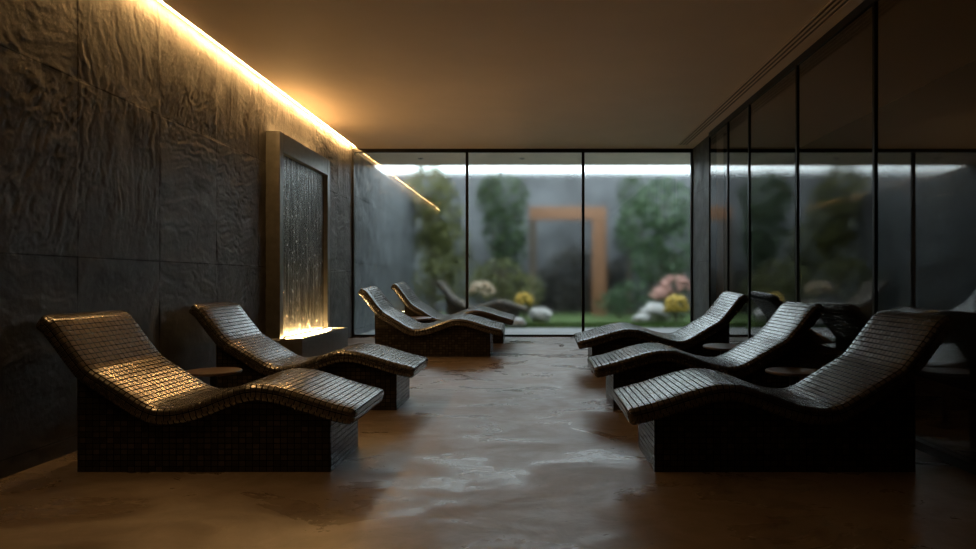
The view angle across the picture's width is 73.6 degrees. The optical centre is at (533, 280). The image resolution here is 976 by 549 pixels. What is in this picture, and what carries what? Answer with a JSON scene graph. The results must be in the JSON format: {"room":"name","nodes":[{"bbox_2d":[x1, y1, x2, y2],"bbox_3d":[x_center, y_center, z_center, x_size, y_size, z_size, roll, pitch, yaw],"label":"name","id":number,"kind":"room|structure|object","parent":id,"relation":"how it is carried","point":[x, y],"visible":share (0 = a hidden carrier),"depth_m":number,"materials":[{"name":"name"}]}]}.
{"room":"spa","nodes":[
{"label":"spa","id":0,"kind":"room"},
{"bbox_2d":[0,0,351,478],"bbox_3d":[-3.107,-0.710,4.500,0.306,3.720,12.200,0,0,0],"label":"wall","id":1,"kind":"structure","parent":0,"point":[133,144],"depth_m":4.71,"materials":[{"name":"stone"}]},
{"bbox_2d":[158,0,354,146],"bbox_3d":[-2.901,-2.189,5.870,0.038,0.025,9.340,0,0,0],"label":"light","id":2,"kind":"object","parent":1,"relation":"attached to","point":[158,0],"visible":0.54,"depth_m":6.48,"materials":[{"name":"plastic"}]},
{"bbox_2d":[352,149,466,336],"bbox_3d":[-2.025,-0.614,10.600,1.870,3.073,0.070,0,0,0],"label":"window","id":3,"kind":"structure","parent":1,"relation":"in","point":[409,206],"depth_m":10.59,"materials":[{"name":"clear glass"}]},
{"bbox_2d":[0,337,975,548],"bbox_3d":[0.620,1.151,4.500,7.860,0.497,12.200,0,0,0],"label":"floor","id":4,"kind":"structure","parent":0,"point":[519,446],"depth_m":3.37,"materials":[{"name":"stone"}]},
{"bbox_2d":[36,310,383,471],"bbox_3d":[-1.917,0.647,4.032,1.814,0.906,0.735,0,0,0],"label":"lounger","id":5,"kind":"object","parent":4,"relation":"on","point":[138,410],"visible":1,"depth_m":3.74,"materials":[{"name":"black tile"}]},
{"bbox_2d":[187,367,241,387],"bbox_3d":[-2.430,0.889,4.930,0.400,0.422,0.400,0,0,0],"label":"side table","id":6,"kind":"object","parent":4,"relation":"on","point":[213,372],"visible":0.59,"depth_m":4.90,"materials":[{"name":"brown wood"}]},
{"bbox_2d":[265,131,347,356],"bbox_3d":[-2.770,-0.299,8.060,0.420,2.738,1.760,0,0,0],"label":"water feature","id":7,"kind":"object","parent":4,"relation":"on","point":[297,289],"visible":0.88,"depth_m":7.80,"materials":[{"name":"stone"}]},
{"bbox_2d":[272,327,347,356],"bbox_3d":[-2.770,0.854,8.060,0.420,0.432,1.760,0,0,0],"label":"basin","id":8,"kind":"object","parent":7,"relation":"in","point":[314,341],"depth_m":7.79,"materials":[{"name":"stone"}]},
{"bbox_2d":[189,301,427,409],"bbox_3d":[-1.952,0.646,5.814,1.905,0.906,0.735,0,0,0],"label":"lounger","id":9,"kind":"object","parent":4,"relation":"on","point":[239,343],"visible":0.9,"depth_m":5.53,"materials":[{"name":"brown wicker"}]},
{"bbox_2d":[411,316,431,321],"bbox_3d":[-1.690,0.744,9.470,0.400,0.437,0.400,0,0,14],"label":"side table","id":10,"kind":"object","parent":4,"relation":"on","point":[417,318],"visible":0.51,"depth_m":9.40,"materials":[{"name":"brown wood"}]},
{"bbox_2d":[358,286,504,356],"bbox_3d":[-1.352,0.533,8.838,1.897,0.935,0.752,0,0,-1],"label":"lounger","id":11,"kind":"object","parent":4,"relation":"on","point":[462,334],"visible":0.99,"depth_m":8.56,"materials":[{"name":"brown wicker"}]},
{"bbox_2d":[391,282,514,343],"bbox_3d":[-1.217,0.475,10.048,1.843,0.935,0.752,0,0,-1],"label":"lounger","id":12,"kind":"object","parent":4,"relation":"on","point":[414,306],"visible":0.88,"depth_m":9.77,"materials":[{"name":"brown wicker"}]},
{"bbox_2d":[467,149,582,336],"bbox_3d":[-0.145,-0.614,10.600,1.890,3.073,0.070,0,0,0],"label":"window","id":13,"kind":"structure","parent":4,"relation":"on","point":[525,206],"depth_m":10.59,"materials":[{"name":"clear glass"}]},
{"bbox_2d":[574,291,748,372],"bbox_3d":[1.463,0.587,7.718,1.951,0.935,0.752,0,0,1],"label":"lounger","id":14,"kind":"object","parent":4,"relation":"on","point":[713,326],"visible":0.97,"depth_m":7.43,"materials":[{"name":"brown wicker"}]},
{"bbox_2d":[587,301,825,409],"bbox_3d":[1.483,0.646,5.829,1.960,0.906,0.735,0,0,0],"label":"lounger","id":15,"kind":"object","parent":4,"relation":"on","point":[776,343],"visible":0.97,"depth_m":5.54,"materials":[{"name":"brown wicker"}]},
{"bbox_2d":[703,343,736,354],"bbox_3d":[1.930,0.872,6.640,0.400,0.437,0.400,0,0,14],"label":"side table","id":16,"kind":"object","parent":4,"relation":"on","point":[723,347],"visible":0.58,"depth_m":6.59,"materials":[{"name":"brown wood"}]},
{"bbox_2d":[727,100,747,344],"bbox_3d":[2.545,-0.543,8.100,0.090,3.213,0.840,0,0,0],"label":"window","id":17,"kind":"structure","parent":4,"relation":"on","point":[737,121],"depth_m":8.12,"materials":[{"name":"clear glass"}]},
{"bbox_2d":[748,59,795,338],"bbox_3d":[2.545,-0.519,6.980,0.090,3.263,1.400,0,0,0],"label":"window","id":18,"kind":"structure","parent":4,"relation":"on","point":[772,109],"depth_m":6.99,"materials":[{"name":"clear glass"}]},
{"bbox_2d":[613,310,955,471],"bbox_3d":[1.462,0.647,4.032,1.869,0.906,0.735,0,0,0],"label":"lounger","id":19,"kind":"object","parent":4,"relation":"on","point":[856,412],"visible":1,"depth_m":3.74,"materials":[{"name":"black tile"}]},
{"bbox_2d":[765,367,816,385],"bbox_3d":[1.965,0.889,4.930,0.400,0.422,0.400,0,0,0],"label":"side table","id":20,"kind":"object","parent":4,"relation":"on","point":[793,373],"visible":0.52,"depth_m":4.91,"materials":[{"name":"brown wood"}]},
{"bbox_2d":[796,0,872,381],"bbox_3d":[2.545,-0.515,5.565,0.090,3.270,1.430,0,0,0],"label":"window","id":21,"kind":"structure","parent":4,"relation":"on","point":[834,75],"depth_m":5.48,"materials":[{"name":"clear glass"}]},
{"bbox_2d":[873,0,975,474],"bbox_3d":[2.545,-0.515,4.135,0.090,3.270,1.430,0,0,0],"label":"window","id":22,"kind":"structure","parent":4,"relation":"on","point":[924,51],"depth_m":4.18,"materials":[{"name":"clear glass"}]},
{"bbox_2d":[161,0,863,148],"bbox_3d":[0.845,-2.200,4.500,7.410,0.100,12.200,0,0,0],"label":"ceiling","id":23,"kind":"structure","parent":0,"point":[380,74],"depth_m":6.34,"materials":[{"name":"paint"}]},
{"bbox_2d":[678,0,851,144],"bbox_3d":[2.345,-2.144,5.625,0.152,0.012,9.250,0,0,0],"label":"ceiling vent","id":24,"kind":"object","parent":23,"relation":"in","point":[832,7],"visible":1,"depth_m":6.30,"materials":[{"name":"metal"}]},
{"bbox_2d":[693,136,708,320],"bbox_3d":[2.715,-0.581,10.020,0.270,3.179,1.160,0,0,0],"label":"wall","id":25,"kind":"structure","parent":0,"point":[701,151],"depth_m":10.01,"materials":[{"name":"stone"}]},
{"bbox_2d":[583,149,692,332],"bbox_3d":[1.695,-0.614,10.600,1.790,3.073,0.070,0,0,0],"label":"window","id":26,"kind":"structure","parent":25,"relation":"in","point":[638,203],"depth_m":10.59,"materials":[{"name":"clear glass"}]},
{"bbox_2d":[709,118,726,307],"bbox_3d":[2.545,-0.564,8.970,0.090,3.173,0.900,0,0,0],"label":"window","id":27,"kind":"structure","parent":25,"relation":"in","point":[718,135],"depth_m":9.01,"materials":[{"name":"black glass"}]}
]}

